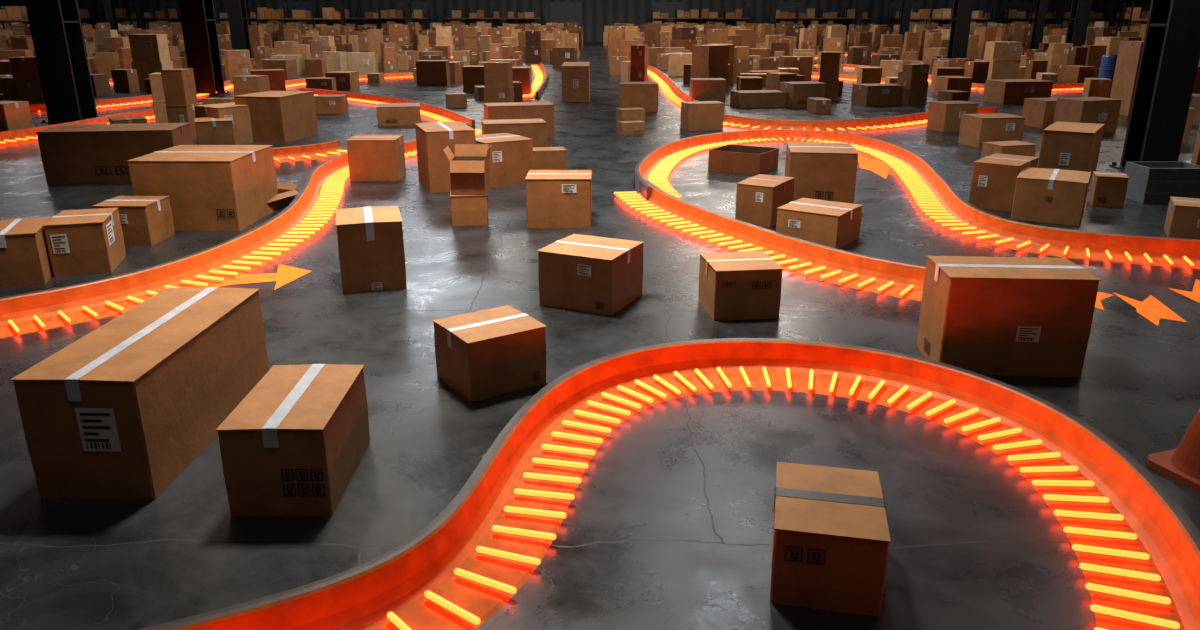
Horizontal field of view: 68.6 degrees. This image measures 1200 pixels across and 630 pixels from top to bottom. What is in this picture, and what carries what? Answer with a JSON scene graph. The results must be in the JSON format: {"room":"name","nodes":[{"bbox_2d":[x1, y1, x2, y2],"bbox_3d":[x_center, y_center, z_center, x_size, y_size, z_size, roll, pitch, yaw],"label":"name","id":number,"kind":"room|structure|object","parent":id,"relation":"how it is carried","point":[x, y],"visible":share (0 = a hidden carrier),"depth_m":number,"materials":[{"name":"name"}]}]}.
{"room":"distribution center","nodes":[
{"label":"distribution center","id":0,"kind":"room"},
{"bbox_2d":[7,0,1150,41],"bbox_3d":[0.000,-37.943,103.388,160.000,11.200,0.200,0,19,0],"label":"wall","id":1,"kind":"structure","parent":0,"point":[596,14],"depth_m":103.88,"materials":[{"name":"black"}]},
{"bbox_2d":[397,2,429,32],"bbox_3d":[-22.000,-34.702,104.296,3.800,4.460,0.130,0,19,0],"label":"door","id":2,"kind":"structure","parent":1,"relation":"in","point":[423,6],"depth_m":103.78,"materials":[{"name":"metal"}]},
{"bbox_2d":[550,2,581,26],"bbox_3d":[-4.000,-34.702,104.296,3.800,4.460,0.130,0,19,0],"label":"door","id":3,"kind":"structure","parent":1,"relation":"in","point":[556,8],"depth_m":103.91,"materials":[{"name":"metal"}]},
{"bbox_2d":[652,2,683,23],"bbox_3d":[8.000,-34.702,104.296,3.800,4.460,0.130,0,19,0],"label":"door","id":4,"kind":"structure","parent":1,"relation":"in","point":[662,7],"depth_m":103.73,"materials":[{"name":"metal"}]},
{"bbox_2d":[0,42,1199,629],"bbox_3d":[0.000,-12.534,46.438,160.000,0.200,124.000,0,19,0],"label":"floor","id":5,"kind":"structure","parent":0,"point":[668,525],"depth_m":6.74,"materials":[{"name":"concrete"}]},
{"bbox_2d":[0,217,52,287],"bbox_3d":[-7.015,-0.759,10.569,0.697,0.625,0.922,-7,20,-19],"label":"cardboard box","id":6,"kind":"object","parent":5,"relation":"on","point":[24,254],"visible":0.89,"depth_m":10.25,"materials":[{"name":"brown cardboard"}]},
{"bbox_2d":[0,2,87,56],"bbox_3d":[-41.800,-20.456,63.347,8.500,3.900,1.220,0,19,0],"label":"rack","id":7,"kind":"object","parent":5,"relation":"on","point":[11,13],"visible":0.27,"depth_m":62.85,"materials":[{"name":"metal"}]},
{"bbox_2d":[25,0,97,122],"bbox_3d":[-15.789,-11.030,24.642,1.250,11.000,1.250,0,19,0],"label":"steel column","id":8,"kind":"structure","parent":5,"relation":"on","point":[55,25],"depth_m":25.66,"materials":[{"name":"metal"}]},
{"bbox_2d":[42,207,125,276],"bbox_3d":[-6.434,-0.930,11.034,0.656,0.649,0.896,-6,20,-16],"label":"cardboard box","id":9,"kind":"object","parent":5,"relation":"on","point":[82,241],"visible":1,"depth_m":10.68,"materials":[{"name":"brown cardboard"}]},
{"bbox_2d":[36,123,192,183],"bbox_3d":[-9.324,-3.171,17.119,2.387,0.969,1.214,-3,19,-8],"label":"cardboard box","id":10,"kind":"object","parent":5,"relation":"on","point":[70,153],"visible":0.88,"depth_m":16.55,"materials":[{"name":"brown cardboard"}]},
{"bbox_2d":[0,97,233,145],"bbox_3d":[-13.779,-5.946,26.379,0.920,0.255,11.304,4,19,10],"label":"track","id":11,"kind":"object","parent":5,"relation":"on","point":[26,134],"visible":0.27,"depth_m":23.13,"materials":[{"name":"orange metal"}]},
{"bbox_2d":[29,80,232,113],"bbox_3d":[-16.959,-8.367,33.492,2.896,0.255,13.060,5,19,14],"label":"track","id":12,"kind":"object","parent":5,"relation":"on","point":[144,99],"visible":0.36,"depth_m":30.87,"materials":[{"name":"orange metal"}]},
{"bbox_2d":[92,196,174,245],"bbox_3d":[-6.515,-1.329,12.333,0.737,0.566,0.716,0,19,0],"label":"cardboard box","id":13,"kind":"object","parent":5,"relation":"on","point":[145,220],"visible":0.81,"depth_m":12.08,"materials":[{"name":"brown cardboard"}]},
{"bbox_2d":[10,287,268,499],"bbox_3d":[-3.263,0.487,6.555,0.787,0.853,1.976,1,19,2],"label":"cardboard box","id":14,"kind":"object","parent":5,"relation":"on","point":[122,410],"visible":1,"depth_m":5.83,"materials":[{"name":"brown cardboard"}]},
{"bbox_2d":[115,7,180,29],"bbox_3d":[-51.400,-33.733,102.349,11.300,3.900,1.220,0,19,0],"label":"rack","id":15,"kind":"object","parent":5,"relation":"on","point":[120,13],"visible":0.25,"depth_m":101.60,"materials":[{"name":"metal"}]},
{"bbox_2d":[128,145,277,230],"bbox_3d":[-6.025,-1.991,13.551,1.513,1.035,1.645,0,19,1],"label":"cardboard box","id":16,"kind":"object","parent":5,"relation":"on","point":[209,187],"visible":0.97,"depth_m":12.85,"materials":[{"name":"brown cardboard"}]},
{"bbox_2d":[178,0,229,95],"bbox_3d":[-15.667,-14.035,33.469,1.250,11.000,1.250,0,19,0],"label":"steel column","id":17,"kind":"structure","parent":5,"relation":"on","point":[198,21],"depth_m":34.37,"materials":[{"name":"metal"}]},
{"bbox_2d":[194,117,235,144],"bbox_3d":[-9.255,-4.382,21.162,0.824,0.657,0.922,-8,20,-23],"label":"cardboard box","id":18,"kind":"object","parent":5,"relation":"on","point":[209,131],"visible":0.86,"depth_m":20.77,"materials":[{"name":"brown cardboard"}]},
{"bbox_2d":[194,102,252,143],"bbox_3d":[-9.250,-4.769,21.904,1.016,0.911,1.113,13,22,33],"label":"cardboard box","id":19,"kind":"object","parent":5,"relation":"on","point":[240,114],"visible":0.51,"depth_m":21.59,"materials":[{"name":"brown cardboard"}]},
{"bbox_2d":[226,0,251,58],"bbox_3d":[-21.458,-20.095,51.270,1.100,11.000,1.100,0,19,0],"label":"steel column","id":20,"kind":"structure","parent":5,"relation":"on","point":[236,9],"depth_m":52.02,"materials":[{"name":"metal"}]},
{"bbox_2d":[0,122,481,338],"bbox_3d":[-4.650,-2.424,16.035,2.167,0.255,16.860,2,19,7],"label":"track","id":21,"kind":"object","parent":5,"relation":"on","point":[316,203],"visible":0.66,"depth_m":10.55,"materials":[{"name":"orange metal"}]},
{"bbox_2d":[0,34,521,139],"bbox_3d":[-17.607,-8.219,29.962,29.859,2.250,17.415,0,19,0],"label":"cardboard boxes","id":22,"kind":"object","parent":5,"relation":"on","point":[173,90],"visible":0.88,"depth_m":29.91,"materials":[{"name":"brown cardboard"}]},
{"bbox_2d":[211,264,310,289],"bbox_3d":[-4.089,-0.462,10.655,1.044,0.001,1.160,0,19,0],"label":"arrow","id":23,"kind":"object","parent":5,"relation":"on","point":[285,274],"depth_m":10.63,"materials":[{"name":"orange paint"}]},
{"bbox_2d":[250,69,285,90],"bbox_3d":[-12.850,-8.980,34.104,1.205,1.021,1.012,-8,20,-21],"label":"cardboard box","id":24,"kind":"object","parent":5,"relation":"on","point":[276,76],"visible":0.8,"depth_m":33.71,"materials":[{"name":"brown cardboard"}]},
{"bbox_2d":[233,91,317,142],"bbox_3d":[-8.271,-5.111,22.580,1.262,1.122,1.711,4,19,10],"label":"cardboard box","id":25,"kind":"object","parent":5,"relation":"on","point":[275,116],"visible":0.95,"depth_m":21.89,"materials":[{"name":"brown cardboard"}]},
{"bbox_2d":[267,183,298,209],"bbox_3d":[-5.481,-1.886,14.361,0.703,0.315,1.246,6,20,18],"label":"cardboard box","id":26,"kind":"object","parent":5,"relation":"on","point":[286,194],"visible":0.27,"depth_m":14.57,"materials":[{"name":"brown cardboard"}]},
{"bbox_2d":[0,29,576,86],"bbox_3d":[-23.673,-14.395,48.086,44.644,2.261,20.873,0,19,0],"label":"cardboard boxes","id":27,"kind":"object","parent":5,"relation":"on","point":[318,57],"visible":0.7,"depth_m":46.38,"materials":[{"name":"brown cardboard"}]},
{"bbox_2d":[0,23,579,62],"bbox_3d":[-31.743,-21.012,67.219,60.450,2.457,19.692,0,19,0],"label":"cardboard boxes","id":28,"kind":"object","parent":5,"relation":"on","point":[536,45],"visible":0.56,"depth_m":63.92,"materials":[{"name":"brown cardboard"}]},
{"bbox_2d":[216,364,369,516],"bbox_3d":[-2.023,0.814,5.959,0.652,0.618,1.060,0,19,-1],"label":"cardboard box","id":29,"kind":"object","parent":5,"relation":"on","point":[294,445],"visible":1,"depth_m":5.54,"materials":[{"name":"brown cardboard"}]},
{"bbox_2d":[4,22,583,49],"bbox_3d":[-39.406,-27.460,86.081,75.549,2.509,19.847,0,19,0],"label":"cardboard boxes","id":30,"kind":"object","parent":5,"relation":"on","point":[413,27],"visible":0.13,"depth_m":82.58,"materials":[{"name":"brown cardboard"}]},
{"bbox_2d":[255,6,345,46],"bbox_3d":[-29.800,-28.835,87.960,8.500,3.900,1.220,0,19,0],"label":"rack","id":31,"kind":"object","parent":5,"relation":"on","point":[263,12],"visible":0.59,"depth_m":87.22,"materials":[{"name":"metal"}]},
{"bbox_2d":[273,140,346,162],"bbox_3d":[-7.014,-3.526,19.270,3.663,0.255,0.978,-15,24,-38],"label":"track","id":32,"kind":"object","parent":5,"relation":"on","point":[329,149],"visible":0.48,"depth_m":19.62,"materials":[{"name":"orange metal"}]},
{"bbox_2d":[285,72,412,87],"bbox_3d":[-11.371,-11.251,41.963,2.549,0.255,13.466,12,22,32],"label":"track","id":33,"kind":"object","parent":5,"relation":"on","point":[295,82],"visible":0.23,"depth_m":43.19,"materials":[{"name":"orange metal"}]},
{"bbox_2d":[336,206,406,293],"bbox_3d":[-2.698,-0.789,10.370,0.727,0.810,0.895,-5,19,-15],"label":"cardboard box","id":34,"kind":"object","parent":5,"relation":"on","point":[370,239],"visible":1,"depth_m":9.98,"materials":[{"name":"brown cardboard"}]},
{"bbox_2d":[346,135,405,180],"bbox_3d":[-4.326,-3.057,17.071,0.941,0.785,0.762,0,19,0],"label":"cardboard box","id":35,"kind":"object","parent":5,"relation":"on","point":[370,157],"visible":1,"depth_m":16.74,"materials":[{"name":"brown cardboard"}]},
{"bbox_2d":[330,7,430,34],"bbox_3d":[-25.400,-33.733,102.349,11.300,3.900,1.220,0,19,0],"label":"rack","id":36,"kind":"object","parent":5,"relation":"on","point":[390,13],"visible":0.44,"depth_m":101.58,"materials":[{"name":"metal"}]},
{"bbox_2d":[300,88,474,128],"bbox_3d":[-7.480,-7.211,30.096,1.749,0.255,14.212,-13,23,-34],"label":"track","id":37,"kind":"object","parent":5,"relation":"on","point":[436,113],"visible":0.52,"depth_m":30.16,"materials":[{"name":"orange metal"}]},
{"bbox_2d":[376,103,420,125],"bbox_3d":[-5.880,-5.885,25.757,1.232,0.541,1.114,-4,19,-11],"label":"cardboard box","id":38,"kind":"object","parent":5,"relation":"on","point":[388,114],"visible":0.99,"depth_m":25.26,"materials":[{"name":"brown cardboard"}]},
{"bbox_2d":[415,122,475,192],"bbox_3d":[-2.851,-2.946,16.282,0.880,1.083,1.401,-6,20,-18],"label":"cardboard box","id":39,"kind":"object","parent":5,"relation":"on","point":[432,138],"visible":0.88,"depth_m":15.65,"materials":[{"name":"brown cardboard"}]},
{"bbox_2d":[450,192,487,225],"bbox_3d":[-1.992,-1.650,13.435,0.560,0.465,0.512,-2,19,-7],"label":"cardboard box","id":40,"kind":"object","parent":5,"relation":"on","point":[466,209],"visible":0.8,"depth_m":13.20,"materials":[{"name":"brown cardboard"}]},
{"bbox_2d":[443,144,491,193],"bbox_3d":[-1.979,-2.194,13.255,0.670,0.674,0.598,0,19,0],"label":"cardboard box","id":41,"kind":"object","parent":40,"relation":"on","point":[469,167],"visible":1,"depth_m":13.12,"materials":[{"name":"brown cardboard"}]},
{"bbox_2d":[432,305,546,401],"bbox_3d":[-0.946,0.309,7.585,0.748,0.526,0.686,-12,22,-32],"label":"cardboard box","id":42,"kind":"object","parent":5,"relation":"on","point":[482,354],"visible":1,"depth_m":7.36,"materials":[{"name":"brown cardboard"}]},
{"bbox_2d":[443,7,541,29],"bbox_3d":[-12.400,-33.733,102.349,11.300,3.900,1.220,0,19,0],"label":"rack","id":43,"kind":"object","parent":5,"relation":"on","point":[456,14],"visible":0.51,"depth_m":101.58,"materials":[{"name":"metal"}]},
{"bbox_2d":[475,133,532,187],"bbox_3d":[-1.960,-2.956,16.709,1.000,0.828,1.104,-12,22,-31],"label":"cardboard box","id":44,"kind":"object","parent":5,"relation":"on","point":[511,155],"visible":0.74,"depth_m":16.30,"materials":[{"name":"brown cardboard"}]},
{"bbox_2d":[481,119,546,146],"bbox_3d":[-1.923,-3.941,19.668,1.373,0.785,0.812,-4,19,-12],"label":"cardboard box","id":45,"kind":"object","parent":5,"relation":"on","point":[535,129],"visible":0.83,"depth_m":19.29,"materials":[{"name":"brown cardboard"}]},
{"bbox_2d":[484,102,554,137],"bbox_3d":[-2.098,-5.054,22.838,1.720,0.849,0.915,-5,19,-13],"label":"cardboard box","id":46,"kind":"object","parent":5,"relation":"on","point":[507,110],"visible":0.51,"depth_m":22.42,"materials":[{"name":"brown cardboard"}]},
{"bbox_2d":[512,67,531,95],"bbox_3d":[-3.245,-9.281,34.910,1.005,1.071,1.014,0,19,0],"label":"cardboard box","id":47,"kind":"object","parent":5,"relation":"on","point":[521,74],"visible":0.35,"depth_m":34.41,"materials":[{"name":"brown cardboard"}]},
{"bbox_2d":[523,62,547,98],"bbox_3d":[-3.113,-12.022,44.227,1.010,0.255,22.642,-1,19,-3],"label":"track","id":48,"kind":"object","parent":5,"relation":"on","point":[541,74],"visible":0.9,"depth_m":40.51,"materials":[{"name":"orange metal"}]},
{"bbox_2d":[533,147,565,169],"bbox_3d":[-1.094,-3.228,18.150,0.741,0.414,0.512,-3,19,-9],"label":"cardboard box","id":49,"kind":"object","parent":5,"relation":"on","point":[544,158],"visible":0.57,"depth_m":17.93,"materials":[{"name":"brown cardboard"}]},
{"bbox_2d":[525,170,591,227],"bbox_3d":[-0.611,-1.775,13.372,0.976,0.742,0.808,0,19,0],"label":"cardboard box","id":50,"kind":"object","parent":5,"relation":"on","point":[554,198],"visible":1,"depth_m":13.01,"materials":[{"name":"brown cardboard"}]},
{"bbox_2d":[562,62,589,101],"bbox_3d":[-0.897,-8.866,33.369,1.010,1.279,2.901,0,19,0],"label":"cardboard box","id":51,"kind":"object","parent":5,"relation":"on","point":[575,75],"visible":1,"depth_m":32.03,"materials":[{"name":"brown cardboard"}]},
{"bbox_2d":[537,234,643,315],"bbox_3d":[-0.092,-0.467,9.718,0.892,0.620,0.866,9,21,24],"label":"cardboard box","id":52,"kind":"object","parent":5,"relation":"on","point":[584,273],"visible":1,"depth_m":9.41,"materials":[{"name":"brown cardboard"}]},
{"bbox_2d":[617,120,644,134],"bbox_3d":[0.830,-5.017,23.547,0.676,0.322,0.414,-6,20,-18],"label":"cardboard box","id":53,"kind":"object","parent":5,"relation":"on","point":[623,127],"visible":1,"depth_m":23.38,"materials":[{"name":"brown cardboard"}]},
{"bbox_2d":[616,108,644,122],"bbox_3d":[0.889,-5.816,25.720,0.743,0.434,0.512,-7,20,-19],"label":"cardboard box","id":54,"kind":"object","parent":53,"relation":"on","point":[622,114],"visible":0.93,"depth_m":25.50,"materials":[{"name":"brown cardboard"}]},
{"bbox_2d":[619,82,658,111],"bbox_3d":[1.280,-7.248,29.205,1.269,0.900,1.012,0,19,0],"label":"cardboard box","id":55,"kind":"object","parent":5,"relation":"on","point":[644,95],"visible":0.95,"depth_m":28.72,"materials":[{"name":"brown cardboard"}]},
{"bbox_2d":[139,338,1199,629],"bbox_3d":[0.311,1.095,5.697,6.602,0.255,4.941,0,19,0],"label":"track","id":56,"kind":"object","parent":5,"relation":"on","point":[1137,551],"visible":1,"depth_m":5.70,"materials":[{"name":"orange metal"}]},
{"bbox_2d":[647,65,698,107],"bbox_3d":[2.704,-11.641,43.108,1.463,0.255,35.955,-1,19,-3],"label":"track","id":57,"kind":"object","parent":5,"relation":"on","point":[667,85],"visible":0.55,"depth_m":37.33,"materials":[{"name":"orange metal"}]},
{"bbox_2d":[651,7,749,27],"bbox_3d":[11.600,-33.733,102.349,11.300,3.900,1.220,0,19,0],"label":"rack","id":58,"kind":"object","parent":5,"relation":"on","point":[699,13],"visible":0.45,"depth_m":101.55,"materials":[{"name":"cardboard"}]},
{"bbox_2d":[680,101,723,130],"bbox_3d":[2.831,-5.538,24.440,1.036,0.732,0.712,-4,19,-12],"label":"cardboard box","id":59,"kind":"object","parent":5,"relation":"on","point":[695,115],"visible":1,"depth_m":24.13,"materials":[{"name":"brown cardboard"}]},
{"bbox_2d":[689,78,725,105],"bbox_3d":[3.796,-7.895,31.119,1.177,0.890,1.012,0,19,0],"label":"cardboard box","id":60,"kind":"object","parent":5,"relation":"on","point":[701,89],"visible":0.94,"depth_m":30.63,"materials":[{"name":"brown cardboard"}]},
{"bbox_2d":[698,251,782,320],"bbox_3d":[1.485,-0.325,9.414,0.721,0.548,0.730,-2,19,-7],"label":"cardboard box","id":61,"kind":"object","parent":5,"relation":"on","point":[747,285],"visible":1,"depth_m":9.11,"materials":[{"name":"brown cardboard"}]},
{"bbox_2d":[708,144,778,175],"bbox_3d":[2.935,-3.176,17.979,1.108,0.425,1.000,11,22,30],"label":"cardboard box","id":62,"kind":"object","parent":5,"relation":"on","point":[730,158],"visible":0.92,"depth_m":17.67,"materials":[{"name":"brown cardboard"}]},
{"bbox_2d":[730,90,786,107],"bbox_3d":[5.511,-7.540,30.670,1.702,0.508,1.012,-4,19,-11],"label":"cardboard box","id":63,"kind":"object","parent":5,"relation":"on","point":[742,98],"visible":1,"depth_m":30.24,"materials":[{"name":"brown cardboard"}]},
{"bbox_2d":[735,174,794,226],"bbox_3d":[2.554,-1.786,13.604,0.603,0.612,0.958,11,22,29],"label":"cardboard box","id":64,"kind":"object","parent":5,"relation":"on","point":[758,197],"visible":0.95,"depth_m":13.26,"materials":[{"name":"brown cardboard"}]},
{"bbox_2d":[614,180,925,300],"bbox_3d":[2.008,-1.206,12.457,1.258,0.255,7.286,-10,21,-28],"label":"track","id":65,"kind":"object","parent":5,"relation":"on","point":[795,255],"visible":0.94,"depth_m":11.44,"materials":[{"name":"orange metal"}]},
{"bbox_2d":[779,81,825,107],"bbox_3d":[7.021,-7.678,30.612,1.251,0.806,1.014,-5,20,-16],"label":"cardboard box","id":66,"kind":"object","parent":5,"relation":"on","point":[798,93],"visible":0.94,"depth_m":30.15,"materials":[{"name":"brown cardboard"}]},
{"bbox_2d":[776,198,862,248],"bbox_3d":[3.071,-1.290,12.342,0.906,0.488,0.900,13,23,33],"label":"cardboard box","id":67,"kind":"object","parent":5,"relation":"on","point":[833,224],"visible":0.98,"depth_m":12.04,"materials":[{"name":"brown cardboard"}]},
{"bbox_2d":[785,142,858,203],"bbox_3d":[3.688,-2.365,14.821,1.077,0.925,1.219,3,19,8],"label":"cardboard box","id":68,"kind":"object","parent":5,"relation":"on","point":[821,171],"visible":0.84,"depth_m":14.25,"materials":[{"name":"brown cardboard"}]},
{"bbox_2d":[776,7,871,41],"bbox_3d":[25.600,-33.733,102.349,11.300,3.900,1.220,0,19,0],"label":"cardboard boxes","id":69,"kind":"object","parent":5,"relation":"on","point":[810,13],"visible":0.52,"depth_m":101.58,"materials":[{"name":"cardboard"}]},
{"bbox_2d":[770,462,890,616],"bbox_3d":[1.270,1.233,4.952,0.592,0.475,0.744,4,19,11],"label":"cardboard box","id":70,"kind":"object","parent":5,"relation":"on","point":[831,536],"visible":1,"depth_m":4.65,"materials":[{"name":"brown cardboard"}]},
{"bbox_2d":[723,107,996,131],"bbox_3d":[8.228,-5.684,25.611,9.822,0.255,2.908,-4,19,-12],"label":"track","id":71,"kind":"object","parent":5,"relation":"on","point":[915,119],"visible":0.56,"depth_m":24.68,"materials":[{"name":"orange metal"}]},
{"bbox_2d":[603,21,1133,50],"bbox_3d":[38.104,-27.421,86.056,75.521,2.450,19.805,0,19,0],"label":"cardboard boxes","id":72,"kind":"object","parent":5,"relation":"on","point":[1015,33],"visible":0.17,"depth_m":79.71,"materials":[{"name":"brown cardboard"}]},
{"bbox_2d":[858,154,891,178],"bbox_3d":[5.912,-3.204,18.709,1.039,0.001,3.556,0,19,0],"label":"arrow","id":73,"kind":"object","parent":5,"relation":"on","point":[875,165],"depth_m":18.56,"materials":[{"name":"orange paint"}]},
{"bbox_2d":[607,23,1143,62],"bbox_3d":[30.512,-20.967,67.160,59.852,2.410,19.842,0,19,0],"label":"cardboard boxes","id":74,"kind":"object","parent":5,"relation":"on","point":[651,34],"visible":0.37,"depth_m":60.65,"materials":[{"name":"brown cardboard"}]},
{"bbox_2d":[610,27,1141,86],"bbox_3d":[24.118,-14.451,48.159,47.361,2.319,21.475,0,19,0],"label":"cardboard boxes","id":75,"kind":"object","parent":5,"relation":"on","point":[986,59],"visible":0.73,"depth_m":44.73,"materials":[{"name":"brown cardboard"}]},
{"bbox_2d":[851,83,901,105],"bbox_3d":[9.827,-7.851,31.304,1.378,0.688,1.016,-5,19,-15],"label":"cardboard box","id":76,"kind":"object","parent":5,"relation":"on","point":[875,94],"visible":1,"depth_m":30.90,"materials":[{"name":"brown cardboard"}]},
{"bbox_2d":[630,45,1199,124],"bbox_3d":[14.899,-8.051,30.071,27.219,1.862,17.196,0,19,0],"label":"cardboard boxes","id":77,"kind":"object","parent":5,"relation":"on","point":[708,61],"visible":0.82,"depth_m":34.59,"materials":[{"name":"brown cardboard"}]},
{"bbox_2d":[634,129,1199,268],"bbox_3d":[4.047,-2.447,16.101,6.879,0.255,13.092,-4,19,-11],"label":"track","id":78,"kind":"object","parent":5,"relation":"on","point":[936,198],"visible":0.91,"depth_m":13.81,"materials":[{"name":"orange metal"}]},
{"bbox_2d":[898,6,989,31],"bbox_3d":[34.200,-28.835,87.960,8.500,3.900,1.220,0,19,0],"label":"cardboard boxes","id":79,"kind":"object","parent":5,"relation":"on","point":[928,13],"visible":0.31,"depth_m":87.16,"materials":[{"name":"cardboard"}]},
{"bbox_2d":[814,64,1083,91],"bbox_3d":[15.953,-12.172,44.669,10.397,0.255,19.928,-15,24,-37],"label":"track","id":80,"kind":"object","parent":5,"relation":"on","point":[975,86],"visible":0.12,"depth_m":37.47,"materials":[{"name":"orange metal"}]},
{"bbox_2d":[927,101,978,131],"bbox_3d":[9.715,-5.491,24.272,1.005,0.752,0.816,-4,19,-12],"label":"cardboard box","id":81,"kind":"object","parent":5,"relation":"on","point":[943,116],"visible":0.79,"depth_m":23.92,"materials":[{"name":"brown cardboard"}]},
{"bbox_2d":[935,76,971,97],"bbox_3d":[13.739,-8.877,34.218,0.943,0.752,1.214,0,19,0],"label":"cardboard box","id":82,"kind":"object","parent":5,"relation":"on","point":[961,83],"visible":0.58,"depth_m":33.65,"materials":[{"name":"brown cardboard"}]},
{"bbox_2d":[947,0,973,57],"bbox_3d":[20.614,-19.433,49.326,1.100,11.000,1.100,0,19,0],"label":"steel column","id":83,"kind":"structure","parent":5,"relation":"on","point":[962,9],"depth_m":50.15,"materials":[{"name":"metal"}]},
{"bbox_2d":[958,113,1025,147],"bbox_3d":[9.520,-4.499,21.419,1.139,0.713,0.916,-3,19,-8],"label":"cardboard box","id":84,"kind":"object","parent":5,"relation":"on","point":[975,129],"visible":0.98,"depth_m":21.03,"materials":[{"name":"brown cardboard"}]},
{"bbox_2d":[969,153,1038,211],"bbox_3d":[6.749,-2.234,14.708,0.712,0.750,1.207,15,24,37],"label":"cardboard box","id":85,"kind":"object","parent":5,"relation":"on","point":[993,183],"visible":0.91,"depth_m":14.30,"materials":[{"name":"brown cardboard"}]},
{"bbox_2d":[917,256,1100,376],"bbox_3d":[3.624,-0.004,7.924,1.254,0.902,0.715,1,19,3],"label":"cardboard box","id":86,"kind":"object","parent":5,"relation":"on","point":[1004,316],"visible":0.99,"depth_m":7.62,"materials":[{"name":"brown cardboard"}]},
{"bbox_2d":[981,141,1036,157],"bbox_3d":[8.807,-3.506,18.976,0.908,0.408,0.612,-6,20,-17],"label":"cardboard box","id":87,"kind":"object","parent":5,"relation":"on","point":[1021,148],"visible":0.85,"depth_m":18.74,"materials":[{"name":"brown cardboard"}]},
{"bbox_2d":[983,79,1052,103],"bbox_3d":[15.232,-8.164,32.094,1.926,0.772,1.216,-4,19,-11],"label":"cardboard box","id":88,"kind":"object","parent":5,"relation":"on","point":[1002,91],"visible":0.98,"depth_m":31.57,"materials":[{"name":"brown cardboard"}]},
{"bbox_2d":[1030,0,1047,48],"bbox_3d":[36.000,-26.859,71.140,0.900,11.000,0.900,0,19,0],"label":"steel column","id":89,"kind":"structure","parent":5,"relation":"on","point":[1041,7],"depth_m":72.01,"materials":[{"name":"metal"}]},
{"bbox_2d":[1022,97,1056,127],"bbox_3d":[12.818,-5.797,25.174,1.014,0.750,0.916,-4,19,-13],"label":"cardboard box","id":90,"kind":"object","parent":5,"relation":"on","point":[1038,112],"visible":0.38,"depth_m":24.87,"materials":[{"name":"brown cardboard"}]},
{"bbox_2d":[1011,167,1090,225],"bbox_3d":[7.085,-1.884,13.822,0.973,0.659,1.137,11,21,28],"label":"cardboard box","id":91,"kind":"object","parent":5,"relation":"on","point":[1057,196],"visible":0.98,"depth_m":13.39,"materials":[{"name":"brown cardboard"}]},
{"bbox_2d":[1002,7,1106,27],"bbox_3d":[52.600,-33.733,102.349,11.300,3.900,1.220,0,19,0],"label":"rack","id":92,"kind":"object","parent":5,"relation":"on","point":[1009,13],"visible":0.3,"depth_m":101.60,"materials":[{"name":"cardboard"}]},
{"bbox_2d":[1038,121,1104,177],"bbox_3d":[9.184,-3.188,17.173,0.868,0.968,1.702,12,22,32],"label":"cardboard box","id":93,"kind":"object","parent":5,"relation":"on","point":[1075,146],"visible":0.93,"depth_m":16.53,"materials":[{"name":"brown cardboard"}]},
{"bbox_2d":[1065,0,1091,46],"bbox_3d":[25.428,-18.245,45.837,1.000,11.000,1.000,0,19,0],"label":"steel column","id":94,"kind":"structure","parent":5,"relation":"on","point":[1080,9],"depth_m":46.59,"materials":[{"name":"metal"}]},
{"bbox_2d":[1053,97,1121,132],"bbox_3d":[13.257,-5.454,23.982,1.345,0.869,0.916,-6,20,-18],"label":"cardboard box","id":95,"kind":"object","parent":5,"relation":"on","point":[1097,110],"visible":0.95,"depth_m":23.62,"materials":[{"name":"brown cardboard"}]},
{"bbox_2d":[1098,55,1117,97],"bbox_3d":[19.735,-9.207,33.935,0.960,1.560,0.960,0,19,0],"label":"drum","id":96,"kind":"object","parent":5,"relation":"on","point":[1108,62],"visible":0.34,"depth_m":33.59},
{"bbox_2d":[1088,171,1128,207],"bbox_3d":[8.482,-2.103,14.696,0.476,0.509,0.514,7,20,20],"label":"cardboard box","id":97,"kind":"object","parent":5,"relation":"on","point":[1107,189],"visible":1,"depth_m":14.49,"materials":[{"name":"brown cardboard"}]},
{"bbox_2d":[1110,41,1143,115],"bbox_3d":[17.078,-7.522,27.936,0.904,2.237,1.212,0,19,0],"label":"cardboard box","id":98,"kind":"object","parent":5,"relation":"on","point":[1129,53],"visible":0.45,"depth_m":27.80,"materials":[{"name":"brown cardboard"}]},
{"bbox_2d":[1119,3,1148,37],"bbox_3d":[44.200,-21.745,67.134,8.500,3.900,1.220,0,19,0],"label":"cardboard boxes","id":99,"kind":"object","parent":5,"relation":"on","point":[1132,13],"visible":0.22,"depth_m":66.66,"materials":[{"name":"cardboard"}]},
{"bbox_2d":[1114,293,1185,325],"bbox_3d":[5.962,-0.076,9.519,0.551,0.001,1.165,0,19,0],"label":"arrow","id":100,"kind":"object","parent":5,"relation":"on","point":[1152,309],"depth_m":9.47,"materials":[{"name":"orange paint"}]},
{"bbox_2d":[1109,0,1199,170],"bbox_3d":[11.214,-8.179,16.269,1.020,11.000,1.020,0,19,0],"label":"steel column","id":101,"kind":"structure","parent":5,"relation":"on","point":[1170,54],"depth_m":17.34,"materials":[{"name":"metal"}]},
{"bbox_2d":[1124,162,1199,203],"bbox_3d":[9.625,-2.259,15.014,1.040,0.600,0.720,0,19,0],"label":"crate","id":102,"kind":"object","parent":5,"relation":"on","point":[1148,182],"visible":0.85,"depth_m":14.72,"materials":[{"name":"plastic"}]},
{"bbox_2d":[1146,408,1199,492],"bbox_3d":[4.213,0.687,5.926,0.600,0.880,0.600,-7,20,-19],"label":"traffic cone","id":103,"kind":"object","parent":5,"relation":"on","point":[1181,464],"visible":1,"depth_m":6.00,"materials":[{"name":"plastic"}]},
{"bbox_2d":[1164,196,1199,238],"bbox_3d":[8.584,-1.370,12.580,0.781,0.485,0.716,9,21,26],"label":"cardboard box","id":104,"kind":"object","parent":5,"relation":"on","point":[1182,220],"visible":0.97,"depth_m":12.40,"materials":[{"name":"brown cardboard"}]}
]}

